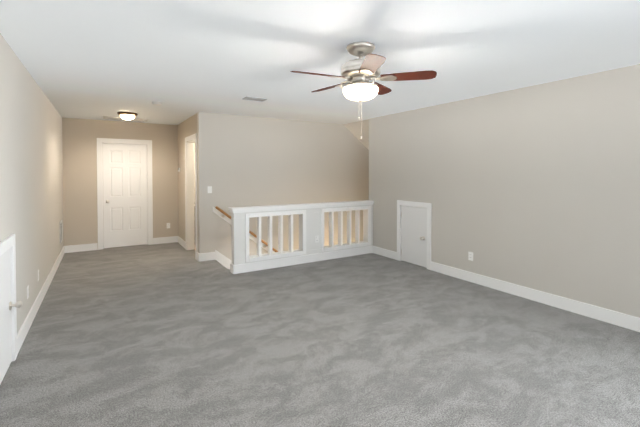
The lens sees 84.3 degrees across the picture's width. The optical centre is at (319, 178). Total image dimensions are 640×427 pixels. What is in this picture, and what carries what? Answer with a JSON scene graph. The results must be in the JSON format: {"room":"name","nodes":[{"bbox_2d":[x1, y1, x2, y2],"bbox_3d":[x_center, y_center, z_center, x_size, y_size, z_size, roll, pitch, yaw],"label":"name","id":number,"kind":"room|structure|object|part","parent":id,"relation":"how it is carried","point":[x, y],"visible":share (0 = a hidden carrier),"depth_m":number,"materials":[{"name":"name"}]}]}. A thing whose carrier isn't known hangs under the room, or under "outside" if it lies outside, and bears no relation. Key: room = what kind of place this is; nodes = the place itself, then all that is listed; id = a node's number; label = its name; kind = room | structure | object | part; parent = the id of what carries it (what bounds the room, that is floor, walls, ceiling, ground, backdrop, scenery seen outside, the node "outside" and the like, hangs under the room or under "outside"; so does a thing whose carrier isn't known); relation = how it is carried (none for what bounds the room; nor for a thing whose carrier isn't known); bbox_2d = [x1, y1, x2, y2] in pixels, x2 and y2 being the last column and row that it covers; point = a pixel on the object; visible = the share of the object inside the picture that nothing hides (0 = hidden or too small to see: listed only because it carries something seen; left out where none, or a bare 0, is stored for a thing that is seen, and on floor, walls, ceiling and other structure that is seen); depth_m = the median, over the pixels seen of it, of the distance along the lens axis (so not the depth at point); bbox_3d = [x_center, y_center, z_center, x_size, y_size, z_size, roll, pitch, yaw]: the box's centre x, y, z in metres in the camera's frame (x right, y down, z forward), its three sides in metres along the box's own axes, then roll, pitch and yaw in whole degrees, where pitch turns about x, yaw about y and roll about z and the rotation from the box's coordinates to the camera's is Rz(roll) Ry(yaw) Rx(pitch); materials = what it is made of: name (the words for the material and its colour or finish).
{"room":"loft room","nodes":[
{"label":"loft room","id":0,"kind":"room"},
{"bbox_2d":[0,33,63,333],"bbox_3d":[-2.400,0.192,2.611,0.120,2.484,9.245,-1,1,-32],"label":"wall","id":1,"kind":"structure","parent":0,"point":[31,185],"depth_m":3.45,"materials":[{"name":"paint"}]},
{"bbox_2d":[0,234,16,361],"bbox_3d":[-2.270,0.942,2.431,0.140,0.990,0.860,-1,1,-32],"label":"door frame","id":2,"kind":"structure","parent":1,"relation":"attached to","point":[9,242],"depth_m":2.76,"materials":[{"name":"white wood"}]},
{"bbox_2d":[0,248,22,383],"bbox_3d":[-2.205,0.980,2.471,0.110,0.883,0.676,-1,1,-32],"label":"access door","id":3,"kind":"structure","parent":1,"relation":"in","point":[6,305],"depth_m":2.59,"materials":[{"name":"white paint"}]},
{"bbox_2d":[17,246,64,354],"bbox_3d":[-3.575,1.335,4.668,0.016,0.130,4.305,-1,1,-32],"label":"baseboard","id":4,"kind":"structure","parent":1,"relation":"attached to","point":[25,327],"depth_m":3.71,"materials":[{"name":"white wood"}]},
{"bbox_2d":[59,220,62,243],"bbox_3d":[-4.441,0.906,6.062,0.012,0.360,0.360,-1,1,-32],"label":"air vent","id":5,"kind":"object","parent":1,"relation":"in","point":[61,231],"visible":1,"depth_m":6.07,"materials":[{"name":"white plastic"}]},
{"bbox_2d":[62,118,177,249],"bbox_3d":[-3.219,0.110,7.465,3.820,2.484,0.120,-1,1,-32],"label":"wall","id":6,"kind":"structure","parent":0,"point":[79,151],"depth_m":6.74,"materials":[{"name":"paint"}]},
{"bbox_2d":[65,243,96,252],"bbox_3d":[-4.471,1.301,6.635,0.495,0.130,0.016,-1,1,-32],"label":"baseboard","id":7,"kind":"structure","parent":6,"relation":"attached to","point":[82,247],"depth_m":6.62,"materials":[{"name":"white wood"}]},
{"bbox_2d":[103,143,146,247],"bbox_3d":[-3.846,0.334,7.014,0.774,2.028,0.111,-1,1,-32],"label":"hall door","id":8,"kind":"structure","parent":6,"relation":"in","point":[125,191],"depth_m":7.02,"materials":[{"name":"white wood"}]},
{"bbox_2d":[97,138,152,249],"bbox_3d":[-3.879,0.289,7.052,0.960,2.140,0.138,-1,1,-32],"label":"door frame","id":9,"kind":"structure","parent":6,"relation":"attached to","point":[100,141],"depth_m":6.86,"materials":[{"name":"white wood"}]},
{"bbox_2d":[153,236,176,243],"bbox_3d":[-3.241,1.288,7.393,0.455,0.130,0.016,-1,1,-32],"label":"baseboard","id":10,"kind":"structure","parent":6,"relation":"attached to","point":[172,239],"depth_m":7.38,"materials":[{"name":"white wood"}]},
{"bbox_2d":[178,113,197,240],"bbox_3d":[-2.493,0.122,6.774,0.120,2.484,1.820,-1,1,-32],"label":"wall","id":11,"kind":"structure","parent":0,"point":[187,127],"depth_m":7.05,"materials":[{"name":"paint"}]},
{"bbox_2d":[177,236,184,247],"bbox_3d":[-2.806,1.292,7.173,0.016,0.130,0.845,-1,1,-32],"label":"baseboard","id":12,"kind":"structure","parent":11,"relation":"attached to","point":[179,240],"depth_m":7.16,"materials":[{"name":"white wood"}]},
{"bbox_2d":[185,133,197,258],"bbox_3d":[-2.278,0.297,6.428,0.156,2.145,0.940,-1,1,-32],"label":"door frame","id":13,"kind":"structure","parent":11,"relation":"attached to","point":[191,242],"depth_m":6.73,"materials":[{"name":"white wood"}]},
{"bbox_2d":[194,143,194,195],"bbox_3d":[-1.827,0.115,7.184,1.445,2.484,1.820,-1,1,-32],"label":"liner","id":14,"kind":"object","parent":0,"point":[194,169],"depth_m":7.68,"materials":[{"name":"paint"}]},
{"bbox_2d":[197,112,368,259],"bbox_3d":[0.406,1.610,7.446,5.735,5.484,0.120,-1,1,-32],"label":"wall","id":15,"kind":"structure","parent":0,"point":[244,161],"depth_m":6.55,"materials":[{"name":"paint"}]},
{"bbox_2d":[198,252,214,261],"bbox_3d":[-1.893,1.313,5.944,0.281,0.130,0.016,-1,1,-32],"label":"baseboard","id":16,"kind":"structure","parent":15,"relation":"attached to","point":[211,255],"depth_m":5.93,"materials":[{"name":"white wood"}]},
{"bbox_2d":[215,250,231,268],"bbox_3d":[-0.322,2.766,6.936,3.430,3.150,0.018,-1,1,-32],"label":"skirt","id":17,"kind":"object","parent":15,"relation":"attached to","point":[223,260],"visible":0.14,"depth_m":6.07,"materials":[{"name":"white wood"}]},
{"bbox_2d":[212,206,274,252],"bbox_3d":[-0.391,1.827,6.878,3.348,2.754,0.018,-1,1,-32],"label":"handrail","id":18,"kind":"structure","parent":15,"relation":"attached to","point":[228,220],"depth_m":6.12,"materials":[{"name":"brown wood"}]},
{"bbox_2d":[215,206,277,251],"bbox_3d":[-0.344,1.783,6.849,3.338,2.666,0.078,-1,1,-32],"label":"stair handrail","id":19,"kind":"object","parent":15,"relation":"attached to","point":[250,232],"visible":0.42,"depth_m":6.25,"materials":[{"name":"brown wood"}]},
{"bbox_2d":[0,242,639,426],"bbox_3d":[-0.281,1.512,3.940,5.097,0.200,9.245,-1,1,-32],"label":"floor","id":20,"kind":"structure","parent":0,"point":[175,334],"depth_m":2.90,"materials":[{"name":"carpet"}]},
{"bbox_2d":[228,200,373,273],"bbox_3d":[-0.186,0.899,5.877,2.652,0.960,0.190,-1,1,-32],"label":"railing","id":21,"kind":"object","parent":20,"relation":"on","point":[311,223],"depth_m":5.75,"materials":[{"name":"white paint"}]},
{"bbox_2d":[0,0,639,124],"bbox_3d":[-0.307,-1.121,3.879,5.037,0.100,9.245,-1,1,-32],"label":"ceiling","id":22,"kind":"structure","parent":0,"point":[182,60],"depth_m":2.89,"materials":[{"name":"paint"}]},
{"bbox_2d":[103,116,147,121],"bbox_3d":[-3.621,-1.111,6.592,0.720,0.012,0.300,-1,1,-32],"label":"ceiling vent","id":23,"kind":"object","parent":22,"relation":"in","point":[120,118],"visible":0.75,"depth_m":6.61,"materials":[{"name":"white"}]},
{"bbox_2d":[117,112,137,121],"bbox_3d":[-3.262,-1.037,5.992,0.304,0.141,0.304,-1,1,-32],"label":"light","id":24,"kind":"object","parent":22,"relation":"attached to","point":[127,116],"visible":1,"depth_m":5.91,"materials":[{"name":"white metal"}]},
{"bbox_3d":[-3.262,-1.030,5.992,0.224,0.083,0.224,-1,1,-32],"label":"lamp shade","id":25,"kind":"part","parent":24,"relation":"part of","materials":[{"name":"white glass"}]},
{"bbox_2d":[152,101,161,105],"bbox_3d":[-2.330,-1.071,5.050,0.136,0.040,0.136,-1,1,-32],"label":"smoke detector","id":26,"kind":"object","parent":22,"relation":"attached to","point":[157,103],"visible":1,"depth_m":5.00,"materials":[{"name":"white plastic"}]},
{"bbox_2d":[242,97,266,101],"bbox_3d":[-0.890,-1.081,4.810,0.300,0.012,0.150,-1,1,-32],"label":"ceiling vent","id":27,"kind":"object","parent":22,"relation":"in","point":[254,99],"visible":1,"depth_m":4.80,"materials":[{"name":"white metal"}]},
{"bbox_2d":[290,41,436,139],"bbox_3d":[0.293,-0.681,2.836,1.107,0.744,1.106,-1,1,-32],"label":"ceiling fan","id":28,"kind":"object","parent":22,"relation":"hanging from","point":[359,73],"visible":1,"depth_m":2.73,"materials":[{"name":"silver metal"}]},
{"bbox_3d":[0.324,-0.676,2.828,0.284,0.102,0.284,-1,1,-32],"label":"lamp shade","id":29,"kind":"part","parent":28,"relation":"part of","materials":[{"name":"white glass"}]},
{"bbox_2d":[343,119,368,149],"bbox_3d":[1.916,-0.146,7.751,2.813,2.182,0.895,-1,1,-32],"label":"ceiling slope","id":30,"kind":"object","parent":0,"point":[354,128],"visible":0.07,"depth_m":7.27,"materials":[{"name":"paint"}]},
{"bbox_2d":[369,118,372,200],"bbox_3d":[1.047,1.624,6.649,5.480,5.484,0.120,-1,1,-32],"label":"wall","id":31,"kind":"structure","parent":0,"point":[370,159],"depth_m":6.54,"materials":[{"name":"paint"}]},
{"bbox_2d":[373,64,639,317],"bbox_3d":[2.644,0.170,3.914,0.120,2.484,6.170,-1,1,-32],"label":"wall","id":32,"kind":"structure","parent":0,"point":[536,187],"depth_m":4.09,"materials":[{"name":"paint"}]},
{"bbox_2d":[373,246,396,259],"bbox_3d":[1.136,1.308,6.249,0.016,0.130,0.645,-1,1,-32],"label":"baseboard","id":33,"kind":"structure","parent":32,"relation":"attached to","point":[377,250],"depth_m":6.21,"materials":[{"name":"white wood"}]},
{"bbox_2d":[401,206,426,267],"bbox_3d":[1.480,0.911,5.653,0.110,0.913,0.546,-1,1,-32],"label":"access door","id":34,"kind":"structure","parent":32,"relation":"in","point":[413,235],"depth_m":5.65,"materials":[{"name":"white paint"}]},
{"bbox_2d":[397,200,431,269],"bbox_3d":[1.545,0.875,5.691,0.140,1.015,0.720,-1,1,-32],"label":"door frame","id":35,"kind":"structure","parent":32,"relation":"attached to","point":[400,203],"depth_m":5.56,"materials":[{"name":"white wood"}]},
{"bbox_2d":[468,252,472,260],"bbox_3d":[2.041,1.053,4.785,0.008,0.114,0.070,-1,1,-32],"label":"outlet","id":36,"kind":"object","parent":32,"relation":"attached to","point":[470,255],"visible":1,"depth_m":4.79,"materials":[{"name":"white plastic"}]},
{"bbox_2d":[431,261,639,331],"bbox_3d":[2.904,1.357,3.381,0.016,0.130,4.655,-1,1,-32],"label":"baseboard","id":37,"kind":"structure","parent":32,"relation":"attached to","point":[627,321],"depth_m":3.95,"materials":[{"name":"white wood"}]}
]}

